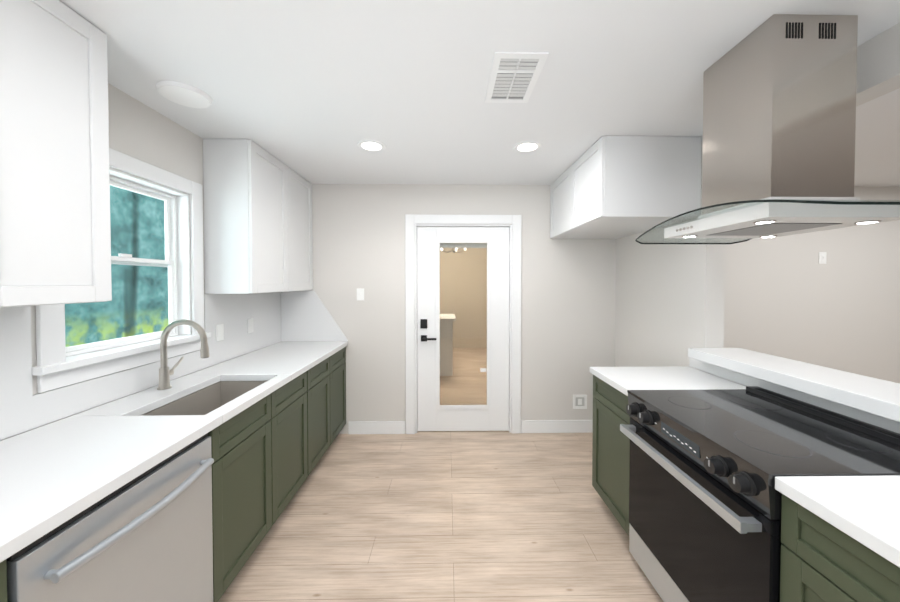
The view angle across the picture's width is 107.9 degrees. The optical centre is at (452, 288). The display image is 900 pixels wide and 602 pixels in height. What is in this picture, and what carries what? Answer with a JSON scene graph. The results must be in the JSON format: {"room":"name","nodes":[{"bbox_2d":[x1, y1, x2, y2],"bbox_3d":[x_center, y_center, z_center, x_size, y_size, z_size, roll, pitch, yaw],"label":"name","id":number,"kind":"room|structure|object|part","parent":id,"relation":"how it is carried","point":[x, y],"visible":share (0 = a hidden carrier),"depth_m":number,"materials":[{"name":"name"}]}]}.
{"room":"kitchen","nodes":[
{"label":"kitchen","id":0,"kind":"room"},
{"bbox_2d":[0,83,278,440],"bbox_3d":[-1.693,0.254,0.542,0.120,2.440,5.530,0,1,-1],"label":"wall","id":1,"kind":"structure","parent":0,"point":[139,130],"depth_m":1.79,"materials":[{"name":"grey paint"}]},
{"bbox_2d":[0,0,11,306],"bbox_3d":[-1.476,-0.453,0.701,0.314,1.028,0.499,0,1,-1],"label":"upper cabinet","id":2,"kind":"object","parent":1,"relation":"attached to","point":[5,148],"depth_m":0.97,"materials":[{"name":"white wood"}]},
{"bbox_2d":[8,0,111,306],"bbox_3d":[-1.482,-0.459,1.047,0.314,1.028,0.442,0,1,-1],"label":"upper cabinet","id":3,"kind":"object","parent":1,"relation":"attached to","point":[55,238],"depth_m":1.11,"materials":[{"name":"white wood"}]},
{"bbox_2d":[32,148,210,392],"bbox_3d":[-1.684,-0.132,1.721,0.165,1.078,0.910,0,1,-1],"label":"window","id":4,"kind":"structure","parent":1,"relation":"in","point":[169,261],"depth_m":1.80,"materials":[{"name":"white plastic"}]},
{"bbox_2d":[0,290,347,439],"bbox_3d":[-1.307,0.311,0.639,0.654,0.494,5.110,0,1,-1],"label":"backsplash","id":5,"kind":"structure","parent":1,"relation":"attached to","point":[277,317],"depth_m":1.82,"materials":[{"name":"white stone"}]},
{"bbox_2d":[216,324,223,340],"bbox_3d":[-1.647,0.311,2.319,0.008,0.115,0.072,0,1,-1],"label":"outlet","id":6,"kind":"object","parent":5,"relation":"attached to","point":[219,332],"visible":1,"depth_m":2.31,"materials":[{"name":"white plastic"}]},
{"bbox_2d":[247,318,252,332],"bbox_3d":[-1.652,0.305,2.679,0.008,0.115,0.072,0,1,-1],"label":"outlet","id":7,"kind":"object","parent":5,"relation":"attached to","point":[250,325],"visible":1,"depth_m":2.67,"materials":[{"name":"white plastic"}]},
{"bbox_2d":[203,139,312,293],"bbox_3d":[-1.507,-0.487,2.679,0.315,1.028,0.992,0,1,-1],"label":"upper cabinet","id":8,"kind":"object","parent":1,"relation":"attached to","point":[258,237],"visible":1,"depth_m":2.21,"materials":[{"name":"white wood"}]},
{"bbox_2d":[218,348,662,601],"bbox_3d":[1.683,1.481,3.052,8.600,0.100,10.400,0,1,-1],"label":"floor","id":9,"kind":"structure","parent":0,"point":[463,516],"depth_m":1.99,"materials":[{"name":"brown wood"}]},
{"bbox_2d":[0,560,6,601],"bbox_3d":[-1.307,1.039,0.458,0.623,0.874,0.565,0,1,-1],"label":"base cabinet","id":10,"kind":"object","parent":9,"relation":"on","point":[3,581],"visible":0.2,"depth_m":0.72,"materials":[{"name":"green wood"}]},
{"bbox_2d":[0,341,347,562],"bbox_3d":[-1.301,0.578,0.662,0.643,0.039,5.048,0,1,-1],"label":"countertop","id":11,"kind":"structure","parent":10,"relation":"on","point":[54,475],"depth_m":1.17,"materials":[{"name":"white stone"}]},
{"bbox_2d":[157,319,209,389],"bbox_3d":[-1.448,0.351,1.807,0.269,0.372,0.149,0,1,-1],"label":"faucet","id":12,"kind":"object","parent":11,"relation":"on","point":[165,372],"visible":1,"depth_m":1.75,"materials":[{"name":"silver metal"}]},
{"bbox_2d":[141,381,265,415],"bbox_3d":[-1.257,0.731,1.722,0.389,0.300,0.660,0,1,-1],"label":"sink","id":13,"kind":"object","parent":11,"relation":"in","point":[207,400],"visible":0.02,"depth_m":1.92,"materials":[{"name":"silver metal"}]},
{"bbox_2d":[6,433,213,601],"bbox_3d":[-1.263,1.030,1.060,0.671,0.871,0.617,0,1,-1],"label":"dishwasher","id":14,"kind":"object","parent":9,"relation":"on","point":[146,536],"visible":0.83,"depth_m":1.04,"materials":[{"name":"silver metal"}]},
{"bbox_2d":[208,371,307,601],"bbox_3d":[-1.330,1.015,1.843,0.623,0.874,0.935,0,1,-1],"label":"base cabinet","id":15,"kind":"object","parent":9,"relation":"on","point":[259,464],"visible":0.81,"depth_m":1.69,"materials":[{"name":"green wood"}]},
{"bbox_2d":[307,347,345,475],"bbox_3d":[-1.344,0.999,2.754,0.623,0.874,0.877,0,1,-1],"label":"base cabinet","id":16,"kind":"object","parent":9,"relation":"on","point":[326,400],"visible":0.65,"depth_m":2.66,"materials":[{"name":"green wood"}]},
{"bbox_2d":[440,322,451,375],"bbox_3d":[-0.832,0.948,5.554,1.650,0.880,0.700,0,1,-1],"label":"kitchen island","id":17,"kind":"object","parent":9,"relation":"on","point":[447,344],"depth_m":5.22,"materials":[{"name":"white"}]},
{"bbox_2d":[440,314,455,321],"bbox_3d":[-0.832,0.488,5.546,1.750,0.039,0.800,0,1,-1],"label":"island countertop","id":18,"kind":"structure","parent":17,"relation":"on","point":[441,315],"depth_m":5.21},
{"bbox_2d":[592,375,629,535],"bbox_3d":[1.283,1.012,1.987,0.666,0.874,0.481,0,1,-1],"label":"base cabinet","id":19,"kind":"object","parent":9,"relation":"on","point":[610,459],"visible":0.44,"depth_m":1.97,"materials":[{"name":"green wood"}]},
{"bbox_2d":[590,366,745,395],"bbox_3d":[1.274,0.555,1.983,0.684,0.039,0.492,0,1,-1],"label":"countertop","id":20,"kind":"structure","parent":19,"relation":"on","point":[623,380],"depth_m":1.95,"materials":[{"name":"white stone"}]},
{"bbox_2d":[620,386,899,601],"bbox_3d":[1.246,0.990,1.361,0.744,0.940,0.762,0,1,-1],"label":"range","id":21,"kind":"object","parent":9,"relation":"on","point":[706,467],"visible":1,"depth_m":1.25,"materials":[{"name":"black metal"}]},
{"bbox_2d":[780,494,899,601],"bbox_3d":[1.304,1.035,0.663,0.666,0.874,0.632,0,1,-1],"label":"base cabinet","id":22,"kind":"object","parent":9,"relation":"on","point":[822,560],"visible":0.56,"depth_m":0.84,"materials":[{"name":"green wood"}]},
{"bbox_2d":[775,475,899,567],"bbox_3d":[1.312,0.596,-0.424,0.684,0.039,2.792,0,1,-1],"label":"countertop","id":23,"kind":"structure","parent":22,"relation":"on","point":[864,510],"depth_m":0.85,"materials":[{"name":"white stone"}]},
{"bbox_2d":[440,248,486,347],"bbox_3d":[0.363,0.135,7.459,5.300,2.440,0.100,0,1,-1],"label":"wall","id":24,"kind":"structure","parent":0,"point":[458,294],"depth_m":7.40,"materials":[{"name":"beige paint"}]},
{"bbox_2d":[59,0,899,186],"bbox_3d":[1.683,-1.058,3.008,8.600,0.100,10.400,0,1,-1],"label":"ceiling","id":25,"kind":"structure","parent":0,"point":[313,91],"depth_m":1.50,"materials":[{"name":"white paint"}]},
{"bbox_2d":[155,81,212,108],"bbox_3d":[-1.356,-0.974,1.661,0.224,0.022,0.224,0,1,-1],"label":"recessed light","id":26,"kind":"object","parent":25,"relation":"in","point":[183,94],"visible":0.94,"depth_m":1.63,"materials":[{"name":"white plastic"}]},
{"bbox_2d":[357,140,385,151],"bbox_3d":[-0.566,-0.992,2.284,0.194,0.006,0.194,0,1,-1],"label":"recessed light","id":27,"kind":"object","parent":25,"relation":"in","point":[372,145],"visible":1,"depth_m":2.27,"materials":[{"name":"white plastic"}]},
{"bbox_2d":[441,248,465,252],"bbox_3d":[0.013,-0.830,5.586,0.440,0.444,0.462,0,1,-1],"label":"chandelier","id":28,"kind":"object","parent":25,"relation":"hanging from","point":[452,250],"depth_m":5.59,"materials":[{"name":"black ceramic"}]},
{"bbox_2d":[485,52,548,102],"bbox_3d":[0.284,-0.978,1.542,0.225,0.008,0.370,0,1,-1],"label":"ceiling vent","id":29,"kind":"object","parent":25,"relation":"in","point":[514,77],"visible":1,"depth_m":1.50,"materials":[{"name":"white metal"}]},
{"bbox_2d":[513,141,541,152],"bbox_3d":[0.524,-0.993,2.301,0.194,0.006,0.194,0,1,-1],"label":"recessed light","id":30,"kind":"object","parent":25,"relation":"in","point":[526,146],"visible":1,"depth_m":2.28,"materials":[{"name":"white plastic"}]},
{"bbox_2d":[635,14,899,243],"bbox_3d":[1.285,-0.606,1.334,0.610,0.745,0.910,0,1,-1],"label":"range hood","id":31,"kind":"object","parent":25,"relation":"hanging from","point":[779,118],"visible":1,"depth_m":1.18,"materials":[{"name":"silver metal"}]},
{"bbox_2d":[281,184,899,433],"bbox_3d":[2.151,0.207,3.307,7.655,2.440,0.120,0,1,-1],"label":"wall","id":32,"kind":"structure","parent":0,"point":[789,297],"depth_m":3.23,"materials":[{"name":"grey paint"}]},
{"bbox_2d":[357,288,363,299],"bbox_3d":[-0.900,0.059,3.188,0.072,0.116,0.016,0,1,-1],"label":"switch plate","id":33,"kind":"object","parent":32,"relation":"attached to","point":[360,293],"visible":1,"depth_m":3.19,"materials":[{"name":"white plastic"}]},
{"bbox_2d":[348,421,404,433],"bbox_3d":[-0.743,1.366,3.214,0.555,0.125,0.014,0,1,-1],"label":"baseboard","id":34,"kind":"structure","parent":32,"relation":"attached to","point":[354,427],"depth_m":3.21,"materials":[{"name":"white wood"}]},
{"bbox_2d":[417,227,509,430],"bbox_3d":[0.111,0.407,3.236,0.920,2.026,0.105,0,1,-1],"label":"door","id":35,"kind":"structure","parent":32,"relation":"in","point":[435,415],"depth_m":3.25,"materials":[{"name":"white wood"}]},
{"bbox_3d":[-0.238,0.413,3.208,0.158,0.220,0.060,0,1,-1],"label":"handle","id":36,"kind":"part","parent":35,"relation":"part of","materials":[{"name":"black metal"}]},
{"bbox_2d":[405,214,521,433],"bbox_3d":[0.104,0.355,3.268,1.130,2.145,0.140,0,1,-1],"label":"door frame","id":37,"kind":"structure","parent":32,"relation":"attached to","point":[413,222],"depth_m":3.20,"materials":[{"name":"white wood"}]},
{"bbox_2d":[521,420,592,432],"bbox_3d":[1.133,1.365,3.241,0.915,0.125,0.017,0,1,-1],"label":"baseboard","id":38,"kind":"structure","parent":32,"relation":"attached to","point":[527,426],"depth_m":3.23,"materials":[{"name":"white wood"}]},
{"bbox_2d":[573,395,586,408],"bbox_3d":[1.260,1.123,3.245,0.140,0.140,0.008,0,1,-1],"label":"outlet box","id":39,"kind":"object","parent":32,"relation":"attached to","point":[579,401],"visible":1,"depth_m":3.24,"materials":[{"name":"white plastic"}]},
{"bbox_2d":[819,252,826,263],"bbox_3d":[3.680,-0.302,3.254,0.072,0.116,0.016,0,1,-1],"label":"light switch","id":40,"kind":"object","parent":32,"relation":"attached to","point":[822,257],"visible":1,"depth_m":3.26,"materials":[{"name":"white plastic"}]},
{"bbox_2d":[615,22,899,371],"bbox_3d":[1.713,0.254,0.535,0.120,2.440,5.410,0,1,-1],"label":"wall","id":41,"kind":"structure","parent":0,"point":[669,304],"depth_m":2.37,"materials":[{"name":"grey paint"}]},
{"bbox_2d":[550,136,701,238],"bbox_3d":[1.289,-0.739,2.676,0.655,0.523,1.077,0,1,-1],"label":"upper cabinet","id":42,"kind":"object","parent":41,"relation":"attached to","point":[610,187],"visible":0.96,"depth_m":2.14,"materials":[{"name":"white wood"}]},
{"bbox_2d":[688,348,899,421],"bbox_3d":[1.714,0.951,-0.018,0.335,1.065,4.280,0,1,-1],"label":"raised ledge","id":43,"kind":"structure","parent":0,"point":[877,397],"depth_m":1.46,"materials":[{"name":"white stone"}]},
{"bbox_2d":[689,357,899,433],"bbox_3d":[1.654,0.523,0.034,0.011,0.089,4.400,0,1,-1],"label":"backsplash","id":44,"kind":"structure","parent":43,"relation":"attached to","point":[851,412],"depth_m":1.53,"materials":[{"name":"white stone"}]},
{"label":"outside","id":45,"kind":"structure","parent":0,"visible":0},
{"bbox_2d":[65,185,168,346],"bbox_3d":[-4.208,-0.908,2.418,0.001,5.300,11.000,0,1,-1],"label":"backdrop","id":46,"kind":"structure","parent":45,"point":[150,281],"depth_m":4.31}
]}

